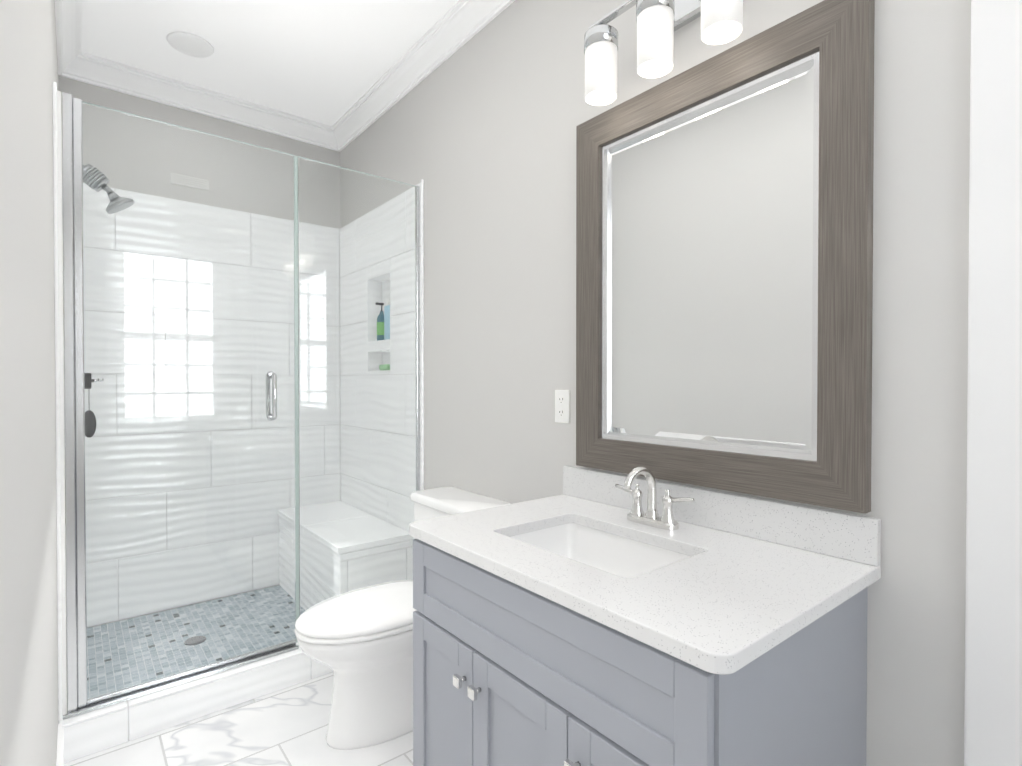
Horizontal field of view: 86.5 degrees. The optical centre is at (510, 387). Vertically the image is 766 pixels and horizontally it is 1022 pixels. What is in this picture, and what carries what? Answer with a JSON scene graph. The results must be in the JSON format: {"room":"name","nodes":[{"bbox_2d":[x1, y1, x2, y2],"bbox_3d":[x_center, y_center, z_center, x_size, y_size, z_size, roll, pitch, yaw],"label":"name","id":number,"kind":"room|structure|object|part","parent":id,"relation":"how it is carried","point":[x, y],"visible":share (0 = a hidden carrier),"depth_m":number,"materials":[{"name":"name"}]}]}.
{"room":"bathroom","nodes":[
{"label":"bathroom","id":0,"kind":"room"},
{"bbox_2d":[0,0,58,765],"bbox_3d":[-0.914,-0.170,0.960,0.120,2.870,4.490,-1,1,-39],"label":"wall","id":1,"kind":"structure","parent":0,"point":[28,550],"depth_m":0.73,"materials":[{"name":"grey paint"}]},
{"bbox_2d":[53,82,62,722],"bbox_3d":[-1.853,0.115,2.234,0.011,2.272,1.072,-1,1,-39],"label":"wall tiles","id":2,"kind":"structure","parent":1,"relation":"attached to","point":[57,399],"depth_m":1.82,"materials":[{"name":"white tile"}]},
{"bbox_2d":[56,723,63,765],"bbox_3d":[-0.511,1.199,0.582,0.014,0.140,3.133,-1,1,-39],"label":"baseboard","id":3,"kind":"structure","parent":1,"relation":"attached to","point":[60,752],"depth_m":1.67,"materials":[{"name":"white paint"}]},
{"bbox_2d":[55,0,86,79],"bbox_3d":[-0.833,-1.552,1.010,0.085,0.108,4.250,-1,1,-39],"label":"crown molding","id":4,"kind":"structure","parent":1,"relation":"attached to","point":[72,63],"depth_m":2.44,"materials":[{"name":"white paint"}]},
{"bbox_2d":[58,75,339,166],"bbox_3d":[-1.692,-0.194,3.139,1.400,2.870,0.120,-1,1,-39],"label":"wall","id":5,"kind":"structure","parent":0,"point":[107,98],"depth_m":2.99,"materials":[{"name":"grey paint"}]},
{"bbox_2d":[77,53,330,147],"bbox_3d":[-1.635,-1.574,3.037,1.200,0.108,0.085,-1,1,-39],"label":"crown molding","id":6,"kind":"structure","parent":5,"relation":"attached to","point":[101,72],"depth_m":2.98,"materials":[{"name":"white paint"}]},
{"bbox_2d":[64,672,412,765],"bbox_3d":[-0.322,1.309,1.453,1.640,0.100,4.490,-1,1,-39],"label":"floor","id":7,"kind":"structure","parent":0,"point":[287,726],"depth_m":1.92,"materials":[{"name":"tile"}]},
{"bbox_2d":[58,642,332,762],"bbox_3d":[-0.997,1.185,2.291,1.400,0.130,0.135,-1,1,-39],"label":"sill","id":8,"kind":"structure","parent":7,"relation":"on","point":[94,731],"depth_m":2.02,"materials":[{"name":"white tile"}]},
{"bbox_2d":[57,91,419,719],"bbox_3d":[-1.002,0.059,2.278,1.390,2.122,0.118,-1,1,-39],"label":"shower enclosure","id":9,"kind":"object","parent":8,"relation":"on","point":[239,343],"visible":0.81,"depth_m":2.15,"materials":[{"name":"clear glass"}]},
{"bbox_2d":[295,487,510,749],"bbox_3d":[-0.427,0.855,2.075,0.766,0.795,0.474,-1,1,-39],"label":"toilet","id":10,"kind":"object","parent":7,"relation":"on","point":[359,642],"visible":0.52,"depth_m":1.91,"materials":[{"name":"white ceramic"}]},
{"bbox_2d":[409,465,880,765],"bbox_3d":[0.242,0.739,1.339,0.650,1.044,0.955,-1,1,-39],"label":"bathroom vanity","id":11,"kind":"object","parent":7,"relation":"on","point":[589,617],"visible":1,"depth_m":1.12,"materials":[{"name":"grey paint"}]},
{"bbox_2d":[409,494,880,674],"bbox_3d":[0.249,0.396,1.341,0.632,0.030,0.955,-1,1,-39],"label":"countertop","id":12,"kind":"structure","parent":11,"relation":"on","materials":[{"name":"stone"}]},
{"bbox_2d":[511,523,690,577],"bbox_3d":[0.208,0.491,1.360,0.340,0.160,0.495,-1,1,-39],"label":"sink","id":13,"kind":"object","parent":12,"relation":"in","point":[622,554],"depth_m":1.52,"materials":[{"name":"white ceramic"}]},
{"bbox_2d":[615,466,693,529],"bbox_3d":[0.355,0.297,1.476,0.144,0.163,0.259,-1,1,-39],"label":"faucet","id":14,"kind":"object","parent":12,"relation":"on","point":[636,519],"depth_m":1.49,"materials":[{"name":"silver metal"}]},
{"bbox_2d":[81,0,458,125],"bbox_3d":[-0.322,-1.661,1.420,1.640,0.100,4.490,-1,1,-39],"label":"ceiling","id":15,"kind":"structure","parent":0,"point":[330,62],"depth_m":2.56,"materials":[{"name":"white paint"}]},
{"bbox_2d":[167,31,213,57],"bbox_3d":[-1.517,-1.619,2.571,0.194,0.008,0.194,-1,1,-39],"label":"recessed light","id":16,"kind":"object","parent":15,"relation":"in","point":[190,44],"visible":1,"depth_m":2.56,"materials":[{"name":"white paint"}]},
{"bbox_2d":[340,0,970,765],"bbox_3d":[0.271,-0.181,1.913,0.120,2.870,4.490,-1,1,-39],"label":"wall","id":17,"kind":"structure","parent":0,"point":[476,132],"depth_m":1.71,"materials":[{"name":"grey paint"}]},
{"bbox_2d":[415,179,423,489],"bbox_3d":[-0.735,0.105,3.133,0.101,2.272,1.072,-1,1,-39],"label":"wall tiles","id":18,"kind":"structure","parent":17,"relation":"attached to","point":[421,226],"depth_m":2.69,"materials":[{"name":"white tile"}]},
{"bbox_2d":[327,0,514,151],"bbox_3d":[0.190,-1.561,1.833,0.085,0.108,4.250,-1,1,-39],"label":"crown molding","id":19,"kind":"structure","parent":17,"relation":"attached to","point":[454,28],"depth_m":2.62,"materials":[{"name":"white paint"}]},
{"bbox_2d":[555,390,569,422],"bbox_3d":[0.181,0.068,1.924,0.008,0.117,0.072,-1,1,-39],"label":"electrical outlet plate","id":20,"kind":"object","parent":17,"relation":"attached to","point":[562,406],"visible":1,"depth_m":1.92,"materials":[{"name":"white plastic"}]},
{"bbox_2d":[584,0,742,105],"bbox_3d":[0.417,-0.995,1.486,0.174,0.272,0.486,-1,1,-39],"label":"sconce","id":21,"kind":"object","parent":17,"relation":"attached to","point":[659,22],"visible":1,"depth_m":1.46,"materials":[{"name":"white glass"}]},
{"bbox_2d":[563,465,880,565],"bbox_3d":[0.488,0.328,1.532,0.020,0.100,0.955,-1,1,-39],"label":"backsplash","id":22,"kind":"structure","parent":17,"relation":"attached to","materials":[{"name":"stone"}]},
{"bbox_2d":[576,0,874,513],"bbox_3d":[0.502,-0.302,1.501,0.033,1.138,0.860,-1,1,-39],"label":"mirror","id":23,"kind":"object","parent":17,"relation":"attached to","point":[724,252],"visible":1,"depth_m":1.39,"materials":[{"name":"brown wood"}]},
{"bbox_3d":[0.507,-0.302,1.506,0.004,0.910,0.632,-1,1,-39],"label":"glass","id":24,"kind":"part","parent":23,"relation":"part of","materials":[{"name":"white"}]},
{"bbox_2d":[964,0,1021,765],"bbox_3d":[1.245,0.018,0.688,0.140,2.500,1.015,-1,1,-39],"label":"door frame","id":25,"kind":"structure","parent":17,"relation":"attached to","point":[993,681],"depth_m":1.01,"materials":[{"name":"white paint"}]}
]}

